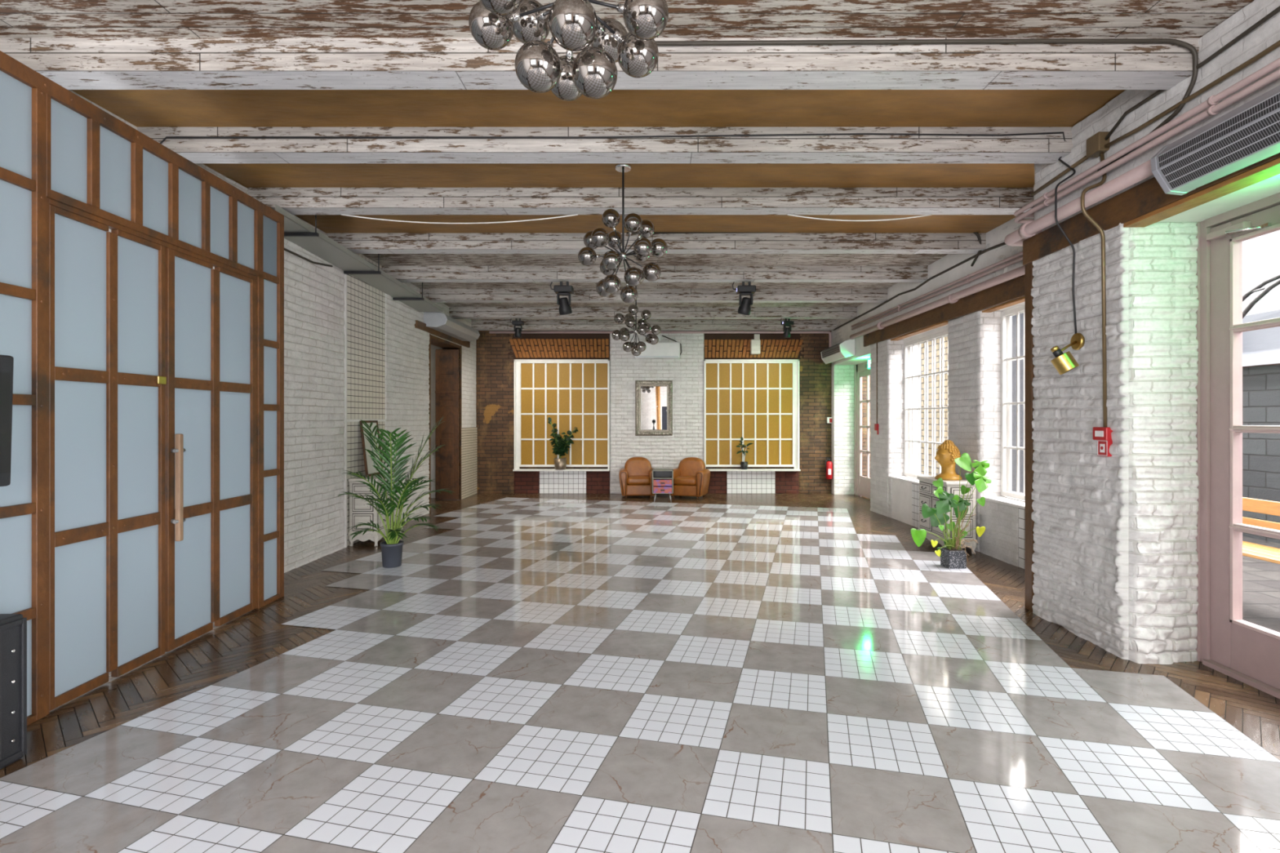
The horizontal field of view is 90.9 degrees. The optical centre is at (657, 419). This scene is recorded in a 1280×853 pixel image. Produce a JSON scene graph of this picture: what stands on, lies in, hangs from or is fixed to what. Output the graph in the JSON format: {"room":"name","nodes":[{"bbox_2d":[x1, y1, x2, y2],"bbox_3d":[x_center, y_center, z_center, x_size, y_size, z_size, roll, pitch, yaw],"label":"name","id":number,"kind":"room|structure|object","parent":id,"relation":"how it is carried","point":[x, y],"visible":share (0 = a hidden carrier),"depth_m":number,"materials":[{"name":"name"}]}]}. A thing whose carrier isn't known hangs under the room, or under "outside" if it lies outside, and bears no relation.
{"room":"event hall","nodes":[
{"label":"event hall","id":0,"kind":"room"},
{"bbox_2d":[52,228,321,712],"bbox_3d":[-4.575,-0.265,3.150,2.650,3.810,6.100,0,0,0],"label":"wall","id":1,"kind":"structure","parent":0,"point":[109,230],"depth_m":4.93,"materials":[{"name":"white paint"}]},
{"bbox_2d":[68,89,477,573],"bbox_3d":[-4.019,-0.310,4.700,0.383,3.780,17.400,0,0,0],"label":"wall","id":2,"kind":"structure","parent":0,"point":[353,353],"depth_m":7.61,"materials":[{"name":"white brick"}]},
{"bbox_2d":[275,204,443,311],"bbox_3d":[-3.626,-1.948,7.925,0.452,0.439,4.451,0,0,0],"label":"cable tray","id":3,"kind":"object","parent":2,"relation":"attached to","point":[296,231],"visible":0.73,"depth_m":7.32,"materials":[{"name":"metal"}]},
{"bbox_2d":[414,320,470,347],"bbox_3d":[-3.833,-1.510,11.376,0.055,0.120,2.796,0,0,0],"label":"lintel","id":4,"kind":"object","parent":2,"relation":"attached to","point":[420,325],"visible":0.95,"depth_m":10.99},
{"bbox_2d":[428,333,462,512],"bbox_3d":[-4.080,0.070,11.479,0.481,3.020,1.728,0,0,0],"label":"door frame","id":5,"kind":"structure","parent":2,"relation":"in","point":[448,362],"depth_m":12.24,"materials":[{"name":"brown wood"}]},
{"bbox_2d":[423,311,479,341],"bbox_3d":[-3.656,-1.642,11.300,0.400,0.263,1.904,0,0,0],"label":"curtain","id":6,"kind":"object","parent":2,"relation":"attached to","point":[442,322],"visible":0.84,"depth_m":10.76,"materials":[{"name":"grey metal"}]},
{"bbox_2d":[379,540,404,568],"bbox_3d":[-2.848,1.448,6.750,0.236,0.255,0.236,0,0,0],"label":"pot","id":7,"kind":"object","parent":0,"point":[391,550],"depth_m":6.67,"materials":[{"name":"stone"}]},
{"bbox_2d":[431,344,442,454],"bbox_3d":[-4.605,-0.145,11.800,0.790,3.450,3.400,0,0,0],"label":"door frame","id":8,"kind":"structure","parent":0,"point":[433,348],"depth_m":13.40,"materials":[{"name":"brown wood"}]},
{"bbox_2d":[0,0,1253,319],"bbox_3d":[0.070,-2.133,4.750,8.460,0.188,17.500,0,0,0],"label":"ceiling","id":9,"kind":"structure","parent":0,"point":[18,18],"depth_m":4.40,"materials":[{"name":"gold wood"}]},
{"bbox_2d":[468,0,668,101],"bbox_3d":[-0.293,-1.629,2.225,0.735,1.075,0.679,0,0,0],"label":"chandelier","id":10,"kind":"object","parent":9,"relation":"hanging from","point":[574,25],"visible":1,"depth_m":2.10,"materials":[{"name":"silver metal"}]},
{"bbox_2d":[510,11,521,22],"bbox_3d":[-0.500,-1.414,2.215,0.040,0.033,0.028,0,0,0],"label":"socket","id":11,"kind":"object","parent":10,"relation":"attached to","point":[516,16],"depth_m":2.20,"materials":[{"name":"silver metal"}]},
{"bbox_2d":[537,10,547,20],"bbox_3d":[-0.430,-1.511,2.354,0.028,0.030,0.038,0,0,-42],"label":"socket","id":12,"kind":"object","parent":10,"relation":"attached to","point":[541,15],"depth_m":2.35,"materials":[{"name":"silver metal"}]},
{"bbox_2d":[546,40,553,47],"bbox_3d":[-0.369,-1.255,2.126,0.037,0.041,0.028,0,0,-43],"label":"socket","id":13,"kind":"object","parent":10,"relation":"attached to","point":[550,42],"depth_m":2.12,"materials":[{"name":"silver metal"}]},
{"bbox_2d":[565,49,573,59],"bbox_3d":[-0.329,-1.362,2.350,0.028,0.040,0.042,0,0,-15],"label":"socket","id":14,"kind":"object","parent":10,"relation":"attached to","point":[569,55],"depth_m":2.34,"materials":[{"name":"silver metal"}]},
{"bbox_2d":[597,23,604,35],"bbox_3d":[-0.219,-1.490,2.405,0.028,0.027,0.035,0,0,19],"label":"socket","id":15,"kind":"object","parent":10,"relation":"attached to","point":[601,28],"depth_m":2.40,"materials":[{"name":"silver metal"}]},
{"bbox_2d":[613,30,623,42],"bbox_3d":[-0.142,-1.386,2.282,0.042,0.038,0.028,0,0,-29],"label":"socket","id":16,"kind":"object","parent":10,"relation":"attached to","point":[619,37],"depth_m":2.27,"materials":[{"name":"silver metal"}]},
{"bbox_2d":[616,3,623,13],"bbox_3d":[-0.119,-1.399,2.145,0.041,0.036,0.028,0,0,18],"label":"socket","id":17,"kind":"object","parent":10,"relation":"attached to","point":[620,6],"depth_m":2.14,"materials":[{"name":"silver metal"}]},
{"bbox_2d":[0,37,1200,89],"bbox_3d":[-0.375,-2.077,3.676,6.970,0.200,0.200,0,0,0],"label":"ceiling beam","id":18,"kind":"structure","parent":9,"relation":"attached to","point":[71,63],"depth_m":3.58,"materials":[{"name":"wood"}]},
{"bbox_2d":[655,38,1198,171],"bbox_3d":[1.444,-1.927,3.944,3.243,0.444,0.814,0,0,0],"label":"cable conduit","id":19,"kind":"object","parent":18,"relation":"attached to","point":[1194,53],"visible":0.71,"depth_m":3.55,"materials":[{"name":"plastic"}]},
{"bbox_2d":[137,126,1073,163],"bbox_3d":[-0.375,-2.077,4.767,6.970,0.200,0.200,0,0,0],"label":"ceiling beam","id":20,"kind":"structure","parent":9,"relation":"attached to","point":[1044,148],"depth_m":4.67,"materials":[{"name":"wood"}]},
{"bbox_2d":[160,131,1065,159],"bbox_3d":[-0.319,-2.043,4.709,6.728,0.163,0.121,0,0,0],"label":"cable","id":21,"kind":"object","parent":20,"relation":"attached to","point":[1060,132],"visible":0.93,"depth_m":4.65,"materials":[{"name":"black plastic"}]},
{"bbox_2d":[577,163,667,303],"bbox_3d":[-0.286,-1.587,5.385,0.780,1.159,0.766,0,0,0],"label":"chandelier","id":22,"kind":"object","parent":9,"relation":"hanging from","point":[643,247],"visible":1,"depth_m":5.23,"materials":[{"name":"silver metal"}]},
{"bbox_2d":[611,285,661,355],"bbox_3d":[-0.313,-1.547,9.481,0.732,1.156,0.744,0,0,0],"label":"chandelier","id":23,"kind":"object","parent":9,"relation":"hanging from","point":[644,326],"visible":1,"depth_m":9.32,"materials":[{"name":"silver metal"}]},
{"bbox_2d":[246,187,1034,214],"bbox_3d":[0.023,-2.077,5.989,7.765,0.200,0.200,0,0,0],"label":"ceiling beam","id":24,"kind":"structure","parent":9,"relation":"attached to","point":[295,201],"depth_m":5.89,"materials":[{"name":"wood"}]},
{"bbox_2d":[341,213,577,223],"bbox_3d":[-1.902,-1.925,6.050,2.278,0.095,0.012,0,0,0],"label":"cable","id":25,"kind":"object","parent":24,"relation":"hanging from","point":[341,214],"visible":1,"depth_m":6.04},
{"bbox_2d":[787,213,932,221],"bbox_3d":[1.942,-1.937,6.050,1.388,0.070,0.012,0,0,0],"label":"cable","id":26,"kind":"object","parent":24,"relation":"hanging from","point":[788,214],"visible":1,"depth_m":6.04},
{"bbox_2d":[448,306,857,319],"bbox_3d":[-0.073,-1.988,11.760,7.573,0.200,0.200,0,0,0],"label":"ceiling beam","id":27,"kind":"structure","parent":9,"relation":"attached to","point":[456,313],"depth_m":11.66,"materials":[{"name":"wood"}]},
{"bbox_2d":[510,318,524,337],"bbox_3d":[-2.643,-1.707,11.809,0.247,0.362,0.171,0,0,0],"label":"stage light","id":28,"kind":"object","parent":27,"relation":"hanging from","point":[517,331],"visible":1,"depth_m":11.76,"materials":[{"name":"black plastic"}]},
{"bbox_2d":[780,318,793,337],"bbox_3d":[2.404,-1.707,11.798,0.247,0.362,0.171,0,0,-23],"label":"stage light","id":29,"kind":"object","parent":27,"relation":"hanging from","point":[787,331],"visible":1,"depth_m":11.76,"materials":[{"name":"black plastic"}]},
{"bbox_2d":[419,288,887,302],"bbox_3d":[-0.052,-2.020,10.270,7.616,0.200,0.200,0,0,0],"label":"ceiling beam","id":30,"kind":"structure","parent":9,"relation":"attached to","point":[434,295],"depth_m":10.17,"materials":[{"name":"wood"}]},
{"bbox_2d":[471,320,835,330],"bbox_3d":[-0.071,-1.960,13.110,7.578,0.200,0.200,0,0,0],"label":"ceiling beam","id":31,"kind":"structure","parent":9,"relation":"attached to","point":[479,325],"depth_m":13.01,"materials":[{"name":"wood"}]},
{"bbox_2d":[381,265,928,282],"bbox_3d":[-0.022,-2.050,8.876,7.675,0.200,0.200,0,0,0],"label":"ceiling beam","id":32,"kind":"structure","parent":9,"relation":"attached to","point":[403,273],"depth_m":8.78,"materials":[{"name":"wood"}]},
{"bbox_2d":[550,281,573,315],"bbox_3d":[-1.362,-1.711,8.942,0.326,0.478,0.226,0,0,0],"label":"stage light","id":33,"kind":"object","parent":32,"relation":"hanging from","point":[564,304],"visible":1,"depth_m":8.88,"materials":[{"name":"black plastic"}]},
{"bbox_2d":[732,281,755,315],"bbox_3d":[1.220,-1.710,8.942,0.326,0.479,0.226,0,0,0],"label":"stage light","id":34,"kind":"object","parent":32,"relation":"hanging from","point":[744,308],"visible":1,"depth_m":8.88,"materials":[{"name":"black plastic"}]},
{"bbox_2d":[326,232,986,253],"bbox_3d":[0.003,-2.077,7.427,7.725,0.200,0.200,0,0,0],"label":"ceiling beam","id":35,"kind":"structure","parent":9,"relation":"attached to","point":[356,242],"depth_m":7.33,"materials":[{"name":"wood"}]},
{"bbox_2d":[626,231,981,266],"bbox_3d":[1.731,-2.033,7.459,4.181,0.371,0.336,0,0,0],"label":"cable","id":36,"kind":"object","parent":35,"relation":"attached to","point":[976,233],"visible":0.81,"depth_m":7.30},
{"bbox_2d":[0,493,1279,852],"bbox_3d":[-0.500,1.580,4.700,10.200,0.008,17.800,0,0,0],"label":"floor","id":37,"kind":"structure","parent":0,"point":[586,673],"depth_m":3.32,"materials":[{"name":"white tile"}]},
{"bbox_2d":[0,613,26,769],"bbox_3d":[-3.063,1.243,2.627,0.245,0.675,0.620,0,0,0],"label":"cabinet","id":38,"kind":"object","parent":37,"relation":"on","point":[13,627],"visible":1,"depth_m":2.88,"materials":[{"name":"black paint"}]},
{"bbox_2d":[0,631,1,760],"bbox_3d":[-2.949,1.243,2.622,0.005,0.575,0.410,0,0,0],"label":"grille","id":39,"kind":"object","parent":38,"relation":"attached to","point":[0,632],"depth_m":2.82,"materials":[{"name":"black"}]},
{"bbox_2d":[0,354,13,486],"bbox_3d":[-3.044,0.311,2.732,0.340,1.188,0.170,0,0,0],"label":"loudspeaker","id":40,"kind":"object","parent":38,"relation":"on","point":[6,362],"visible":1,"depth_m":2.78,"materials":[{"name":"black paint"}]},
{"bbox_2d":[0,372,10,473],"bbox_3d":[-2.882,-0.002,2.732,0.013,0.482,0.130,0,0,0],"label":"grille","id":41,"kind":"object","parent":40,"relation":"attached to","point":[5,377],"depth_m":2.78,"materials":[{"name":"black plastic"}]},
{"bbox_2d":[0,50,284,725],"bbox_3d":[-3.278,-0.120,3.286,0.070,3.400,4.674,0,0,-2],"label":"wall","id":42,"kind":"structure","parent":37,"relation":"on","point":[58,148],"depth_m":3.42,"materials":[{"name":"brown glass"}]},
{"bbox_2d":[49,204,257,711],"bbox_3d":[-3.286,0.207,4.310,0.107,2.721,1.866,0,0,-2],"label":"door","id":43,"kind":"structure","parent":42,"relation":"in","point":[153,347],"depth_m":4.04,"materials":[{"name":"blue glass"}]},
{"bbox_2d":[347,473,403,546],"bbox_3d":[-3.645,1.163,8.200,0.392,0.847,0.806,0,0,0],"label":"chest","id":44,"kind":"object","parent":37,"relation":"on","point":[359,512],"visible":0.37,"depth_m":7.82,"materials":[{"name":"white paint"}]},
{"bbox_2d":[360,420,383,476],"bbox_3d":[-3.772,0.379,8.315,0.128,0.721,0.530,0,0,0],"label":"framed print","id":45,"kind":"object","parent":44,"relation":"on","point":[370,469],"visible":0.49,"depth_m":8.22,"materials":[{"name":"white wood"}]},
{"bbox_2d":[337,415,453,568],"bbox_3d":[-2.803,0.766,6.740,1.190,1.619,1.025,0,0,0],"label":"potted palm","id":46,"kind":"object","parent":37,"relation":"on","point":[392,548],"visible":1,"depth_m":6.67,"materials":[{"name":"plant"}]},
{"bbox_2d":[618,457,654,497],"bbox_3d":[-0.396,1.185,12.883,0.786,0.790,0.746,0,0,-3],"label":"armchair","id":47,"kind":"object","parent":37,"relation":"on","point":[636,477],"visible":0.91,"depth_m":12.56,"materials":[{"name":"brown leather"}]},
{"bbox_2d":[626,475,650,484],"bbox_3d":[-0.388,1.235,12.765,0.470,0.150,0.510,0,0,-3],"label":"seat cushion","id":48,"kind":"object","parent":47,"relation":"on","point":[631,479],"depth_m":12.53,"materials":[{"name":"brown leather"}]},
{"bbox_2d":[652,468,673,502],"bbox_3d":[0.097,1.273,12.071,0.400,0.617,0.378,0,0,0],"label":"side table","id":49,"kind":"object","parent":37,"relation":"on","point":[662,478],"visible":1,"depth_m":11.91,"materials":[{"name":"pink wood"}]},
{"bbox_2d":[668,457,710,498],"bbox_3d":[0.635,1.185,12.803,0.786,0.790,0.746,0,0,17],"label":"armchair","id":50,"kind":"object","parent":37,"relation":"on","point":[691,477],"visible":0.83,"depth_m":12.54,"materials":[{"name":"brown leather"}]},
{"bbox_2d":[673,475,695,485],"bbox_3d":[0.600,1.235,12.690,0.470,0.150,0.510,0,0,17],"label":"seat cushion","id":51,"kind":"object","parent":50,"relation":"on","point":[677,480],"depth_m":12.47,"materials":[{"name":"brown leather"}]},
{"bbox_2d":[916,475,977,554],"bbox_3d":[3.540,1.163,7.760,0.392,0.847,0.806,0,0,-1],"label":"chest","id":52,"kind":"object","parent":37,"relation":"on","point":[926,495],"visible":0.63,"depth_m":7.43,"materials":[{"name":"white paint"}]},
{"bbox_2d":[934,440,962,480],"bbox_3d":[3.567,0.496,7.722,0.305,0.486,0.305,0,0,41],"label":"bust","id":53,"kind":"object","parent":52,"relation":"on","point":[947,452],"visible":0.96,"depth_m":7.64,"materials":[{"name":"gold metal"}]},
{"bbox_2d":[911,453,991,568],"bbox_3d":[3.080,0.968,6.656,0.935,1.216,0.375,0,0,0],"label":"potted plant","id":54,"kind":"object","parent":37,"relation":"on","point":[952,557],"visible":1,"depth_m":6.66,"materials":[{"name":"plant"}]},
{"bbox_2d":[1025,262,1034,611],"bbox_3d":[3.130,0.146,5.215,0.120,2.867,0.100,0,0,0],"label":"post","id":55,"kind":"object","parent":37,"relation":"on","point":[1029,523],"visible":0.46,"depth_m":5.20,"materials":[{"name":"brown metal"}]},
{"bbox_2d":[475,330,871,493],"bbox_3d":[0.195,-0.295,13.515,8.810,3.750,0.370,0,0,0],"label":"wall","id":56,"kind":"structure","parent":0,"point":[496,353],"depth_m":13.37,"materials":[{"name":"brown brick"}]},
{"bbox_2d":[512,359,609,471],"bbox_3d":[-2.026,-0.085,13.300,2.019,2.354,0.200,0,0,0],"label":"window","id":57,"kind":"structure","parent":56,"relation":"in","point":[572,393],"depth_m":13.38,"materials":[{"name":"white paint"}]},
{"bbox_2d":[547,417,577,469],"bbox_3d":[-1.980,0.507,13.243,0.647,1.098,0.325,0,0,0],"label":"potted ficus","id":58,"kind":"object","parent":57,"relation":"on","point":[560,446],"visible":1,"depth_m":13.20,"materials":[{"name":"green plant"}]},
{"bbox_2d":[554,457,566,469],"bbox_3d":[-2.049,0.939,13.270,0.270,0.235,0.270,0,0,0],"label":"pot","id":59,"kind":"object","parent":58,"relation":"on","point":[559,464],"depth_m":13.17,"materials":[{"name":"ceramic"}]},
{"bbox_2d":[635,380,672,435],"bbox_3d":[-0.079,-0.235,13.325,0.790,1.175,0.067,0,0,0],"label":"wall mirror","id":60,"kind":"object","parent":56,"relation":"attached to","point":[651,420],"visible":1,"depth_m":13.33,"materials":[{"name":"silver metal"}]},
{"bbox_2d":[640,386,666,429],"bbox_3d":[-0.079,-0.235,13.336,0.553,0.916,0.005,0,0,0],"label":"mirror glass","id":61,"kind":"object","parent":60,"relation":"attached to","point":[652,417],"depth_m":13.33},
{"bbox_2d":[634,334,681,359],"bbox_3d":[0.014,-1.530,13.248,1.004,0.506,0.233,0,0,0],"label":"air conditioner","id":62,"kind":"object","parent":56,"relation":"attached to","point":[660,350],"visible":0.76,"depth_m":13.14,"materials":[{"name":"white plastic"}]},
{"bbox_2d":[488,330,831,346],"bbox_3d":[0.064,-1.681,13.340,7.248,0.383,0.056,0,0,0],"label":"pipe","id":63,"kind":"object","parent":56,"relation":"attached to","point":[829,333],"visible":0.84,"depth_m":13.32,"materials":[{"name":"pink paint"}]},
{"bbox_2d":[703,359,800,471],"bbox_3d":[1.990,-0.085,13.300,2.018,2.354,0.200,0,0,0],"label":"window","id":64,"kind":"structure","parent":56,"relation":"in","point":[757,401],"depth_m":13.38,"materials":[{"name":"white paint"}]},
{"bbox_2d":[735,436,752,469],"bbox_3d":[1.815,0.714,13.221,0.362,0.684,0.258,0,0,0],"label":"rubber plant","id":65,"kind":"object","parent":64,"relation":"on","point":[744,465],"visible":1,"depth_m":13.20,"materials":[{"name":"green plant"}]},
{"bbox_2d":[750,333,760,354],"bbox_3d":[2.063,-1.585,13.300,0.204,0.433,0.200,0,0,0],"label":"wall speaker","id":66,"kind":"object","parent":56,"relation":"attached to","point":[755,344],"visible":1,"depth_m":13.20,"materials":[{"name":"white paint"}]},
{"bbox_2d":[825,457,832,479],"bbox_3d":[3.609,1.041,13.303,0.165,0.450,0.194,0,0,0],"label":"fire extinguisher","id":67,"kind":"object","parent":56,"relation":"attached to","point":[828,464],"visible":1,"depth_m":13.23,"materials":[{"name":"red metal"}]},
{"bbox_2d":[940,547,966,568],"bbox_3d":[3.157,1.484,6.720,0.190,0.185,0.184,0,0,-3],"label":"pot","id":68,"kind":"object","parent":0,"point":[950,557],"depth_m":6.63,"materials":[{"name":"stone"}]},
{"bbox_2d":[831,0,1279,664],"bbox_3d":[3.630,-0.330,4.700,1.216,3.820,17.400,0,0,0],"label":"wall","id":69,"kind":"structure","parent":0,"point":[1115,559],"depth_m":4.35,"materials":[{"name":"brick"}]},
{"bbox_2d":[820,338,855,364],"bbox_3d":[3.541,-1.330,12.425,0.288,0.369,1.374,0,0,0],"label":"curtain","id":70,"kind":"object","parent":69,"relation":"attached to","point":[846,348],"visible":0.91,"depth_m":11.89,"materials":[{"name":"white plastic"}]},
{"bbox_2d":[821,342,842,358],"bbox_3d":[3.445,-1.359,12.425,0.097,0.202,1.250,0,0,0],"label":"grille","id":71,"kind":"object","parent":70,"relation":"attached to","point":[833,351],"depth_m":12.33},
{"bbox_2d":[853,361,871,498],"bbox_3d":[4.150,0.205,12.050,0.140,2.750,2.300,0,0,0],"label":"door","id":72,"kind":"structure","parent":69,"relation":"in","point":[861,483],"depth_m":12.92,"materials":[{"name":"pink paint"}]},
{"bbox_2d":[874,423,878,434],"bbox_3d":[3.675,0.168,10.565,0.045,0.179,0.090,0,0,0],"label":"fire alarm","id":73,"kind":"object","parent":69,"relation":"attached to","point":[876,425],"visible":1,"depth_m":10.52,"materials":[{"name":"red plastic"}]},
{"bbox_2d":[876,342,877,423],"bbox_3d":[3.687,-0.629,10.580,0.017,1.416,0.020,0,0,0],"label":"conduit","id":74,"kind":"object","parent":69,"relation":"attached to","point":[877,343],"visible":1,"depth_m":10.57,"materials":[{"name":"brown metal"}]},
{"bbox_2d":[833,241,1005,330],"bbox_3d":[3.726,-1.909,9.834,0.090,0.124,6.570,0,0,-2],"label":"pipe","id":75,"kind":"object","parent":69,"relation":"attached to","point":[1002,243],"visible":0.86,"depth_m":8.69,"materials":[{"name":"metal"}]},
{"bbox_2d":[890,320,948,340],"bbox_3d":[3.817,-1.277,9.210,0.113,0.020,1.920,0,0,0],"label":"board","id":76,"kind":"object","parent":69,"relation":"attached to","point":[944,322],"visible":0.86,"depth_m":9.05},
{"bbox_2d":[903,324,948,478],"bbox_3d":[4.085,-0.191,9.210,0.230,2.192,1.920,0,0,0],"label":"window","id":77,"kind":"structure","parent":69,"relation":"in","point":[941,332],"depth_m":9.59,"materials":[{"name":"white paint"}]},
{"bbox_2d":[863,274,1025,346],"bbox_3d":[3.790,-1.405,8.240,0.050,0.235,5.925,0,0,-2],"label":"beam","id":78,"kind":"structure","parent":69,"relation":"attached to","point":[1015,288],"depth_m":7.94,"materials":[{"name":"wood"}]},
{"bbox_2d":[991,255,1008,277],"bbox_3d":[3.808,-1.676,7.010,0.027,0.282,0.290,0,0,0],"label":"cable coil","id":79,"kind":"object","parent":69,"relation":"hanging from","point":[1000,256],"visible":0.5,"depth_m":6.98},
{"bbox_2d":[849,160,1153,339],"bbox_3d":[3.378,-1.515,7.623,0.935,0.117,7.996,0,0,0],"label":"pipe","id":80,"kind":"object","parent":69,"relation":"attached to","point":[1027,230],"visible":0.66,"depth_m":4.97,"materials":[{"name":"metal"}]},
{"bbox_2d":[982,296,1025,312],"bbox_3d":[3.904,-1.277,6.470,0.102,0.020,2.040,0,0,0],"label":"board","id":81,"kind":"object","parent":69,"relation":"attached to","point":[1023,299],"visible":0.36,"depth_m":7.03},
{"bbox_2d":[1000,304,1025,500],"bbox_3d":[4.130,-0.182,6.470,0.109,2.175,2.040,0,0,0],"label":"window","id":82,"kind":"structure","parent":69,"relation":"in","point":[1017,311],"depth_m":7.44,"materials":[{"name":"white paint"}]},
{"bbox_2d":[1031,155,1088,195],"bbox_3d":[3.055,-1.850,4.760,0.028,0.068,0.741,0,0,0],"label":"conduit","id":83,"kind":"object","parent":69,"relation":"attached to","point":[1084,158],"visible":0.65,"depth_m":4.77,"materials":[{"name":"brown metal"}]},
{"bbox_2d":[851,68,1279,330],"bbox_3d":[3.404,-1.670,5.625,0.859,0.053,12.251,0,0,0],"label":"pipe","id":84,"kind":"object","parent":69,"relation":"attached to","point":[1212,110],"visible":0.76,"depth_m":4.04,"materials":[{"name":"metal"}]},
{"bbox_2d":[851,57,1279,327],"bbox_3d":[3.404,-1.724,5.625,0.859,0.053,12.251,0,0,0],"label":"pipe","id":85,"kind":"object","parent":69,"relation":"attached to","point":[1213,100],"visible":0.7,"depth_m":4.01,"materials":[{"name":"metal"}]},
{"bbox_2d":[1054,159,1076,333],"bbox_3d":[2.975,-1.269,4.674,0.163,1.404,0.195,0,0,0],"label":"cable","id":86,"kind":"object","parent":69,"relation":"attached to","point":[1060,160],"visible":1,"depth_m":4.59,"materials":[{"name":"black plastic"}]},
{"bbox_2d":[1050,333,1084,374],"bbox_3d":[2.964,-0.471,4.513,0.301,0.312,0.169,0,0,-25],"label":"wall lamp","id":87,"kind":"object","parent":69,"relation":"attached to","point":[1064,362],"visible":1,"depth_m":4.48,"materials":[{"name":"gold metal"}]},
{"bbox_2d":[1080,152,1106,426],"bbox_3d":[2.978,-0.883,4.313,0.179,1.895,0.058,0,0,0],"label":"conduit","id":88,"kind":"object","parent":69,"relation":"attached to","point":[1086,214],"visible":0.96,"depth_m":4.29,"materials":[{"name":"brown metal"}]},
{"bbox_2d":[1086,131,1110,157],"bbox_3d":[3.045,-1.893,4.345,0.090,0.129,0.130,0,0,0],"label":"junction box","id":89,"kind":"object","parent":69,"relation":"attached to","point":[1095,144],"visible":0.9,"depth_m":4.31,"materials":[{"name":"brown metal"}]},
{"bbox_2d":[1093,426,1112,440],"bbox_3d":[3.053,0.100,4.320,0.051,0.090,0.136,0,0,0],"label":"fire alarm","id":90,"kind":"object","parent":69,"relation":"attached to","point":[1104,433],"visible":1,"depth_m":4.29,"materials":[{"name":"red plastic"}]},
{"bbox_2d":[1097,440,1112,456],"bbox_3d":[3.059,0.198,4.309,0.038,0.110,0.099,0,0,0],"label":"fire alarm","id":91,"kind":"object","parent":69,"relation":"attached to","point":[1103,446],"visible":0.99,"depth_m":4.29,"materials":[{"name":"red plastic"}]},
{"bbox_2d":[1022,152,1279,265],"bbox_3d":[3.063,-1.389,2.485,0.017,0.205,5.570,0,0,0],"label":"beam","id":92,"kind":"structure","parent":69,"relation":"attached to","point":[1147,197],"depth_m":4.24,"materials":[{"name":"wood"}]},
{"bbox_2d":[1104,5,1279,140],"bbox_3d":[3.050,-1.967,2.947,0.022,0.146,2.694,0,0,0],"label":"cable bundle","id":93,"kind":"object","parent":69,"relation":"attached to","point":[1277,10],"visible":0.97,"depth_m":3.44,"materials":[{"name":"plastic"}]},
{"bbox_2d":[1104,40,1279,147],"bbox_3d":[3.050,-1.870,2.945,0.026,0.086,2.691,0,0,0],"label":"conduit","id":94,"kind":"object","parent":69,"relation":"attached to","point":[1272,47],"visible":1,"depth_m":3.52,"materials":[{"name":"brown metal"}]},
{"bbox_2d":[1123,157,1279,227],"bbox_3d":[3.123,-1.271,3.240,0.135,0.028,1.780,0,0,0],"label":"board","id":95,"kind":"object","parent":69,"relation":"attached to","point":[1268,170],"visible":1,"depth_m":3.53,"materials":[{"name":"wood"}]},
{"bbox_2d":[1150,84,1279,195],"bbox_3d":[2.956,-1.442,2.800,0.266,0.320,1.624,0,0,0],"label":"air conditioner","id":96,"kind":"object","parent":69,"relation":"attached to","point":[1247,135],"visible":0.99,"depth_m":3.20,"materials":[{"name":"silver metal"}]},
{"bbox_2d":[1195,192,1279,698],"bbox_3d":[3.572,0.145,3.241,0.135,2.870,1.782,0,0,0],"label":"door","id":97,"kind":"structure","parent":69,"relation":"in","point":[1246,652],"depth_m":3.95,"materials":[{"name":"paint"}]},
{"bbox_2d":[1205,221,1271,240],"bbox_3d":[3.471,-1.147,3.821,0.158,0.075,0.404,0,0,0],"label":"door closer","id":98,"kind":"object","parent":97,"relation":"attached to","point":[1244,225],"depth_m":3.81,"materials":[{"name":"paint"}]},
{"bbox_2d":[1242,309,1279,368],"bbox_3d":[15.850,-0.765,13.000,4.300,4.810,14.400,0,0,0],"label":"roof","id":99,"kind":"object","parent":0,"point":[1246,318],"visible":0.02,"depth_m":17.19,"materials":[{"name":"metal"}]},
{"label":"outside","id":100,"kind":"structure","parent":0,"visible":0},
{"bbox_2d":[1242,536,1279,632],"bbox_3d":[17.175,1.670,17.000,25.650,0.060,46.000,0,0,0],"label":"ground","id":101,"kind":"structure","parent":100,"point":[1260,578],"depth_m":6.02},
{"bbox_2d":[918,336,947,475],"bbox_3d":[8.350,-1.890,27.600,2.300,7.060,24.800,0,0,0],"label":"building","id":102,"kind":"structure","parent":101,"relation":"on","point":[945,339],"depth_m":16.43,"materials":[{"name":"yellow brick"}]},
{"bbox_2d":[1011,312,1023,493],"bbox_3d":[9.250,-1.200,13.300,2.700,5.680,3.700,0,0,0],"label":"sash","id":103,"kind":"object","parent":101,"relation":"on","point":[1021,315],"visible":0.02,"depth_m":14.06,"materials":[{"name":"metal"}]},
{"bbox_2d":[1242,311,1279,543],"bbox_3d":[10.000,-0.265,7.400,4.000,3.810,8.200,0,0,0],"label":"stone outbuilding","id":104,"kind":"structure","parent":101,"relation":"on","point":[1260,384],"depth_m":8.58,"materials":[{"name":"stone"}]},
{"bbox_2d":[1242,497,1279,564],"bbox_3d":[5.145,1.180,5.450,0.530,0.920,1.600,0,0,0],"label":"garden bench","id":105,"kind":"object","parent":101,"relation":"on","point":[1260,552],"visible":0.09,"depth_m":5.51,"materials":[{"name":"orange wood"}]},
{"bbox_2d":[1242,273,1279,318],"bbox_3d":[7.335,-0.052,7.075,0.122,3.384,3.410,0,0,0],"label":"arch","id":106,"kind":"object","parent":101,"relation":"on","point":[1267,289],"visible":0.21,"depth_m":7.64,"materials":[{"name":"grey metal"}]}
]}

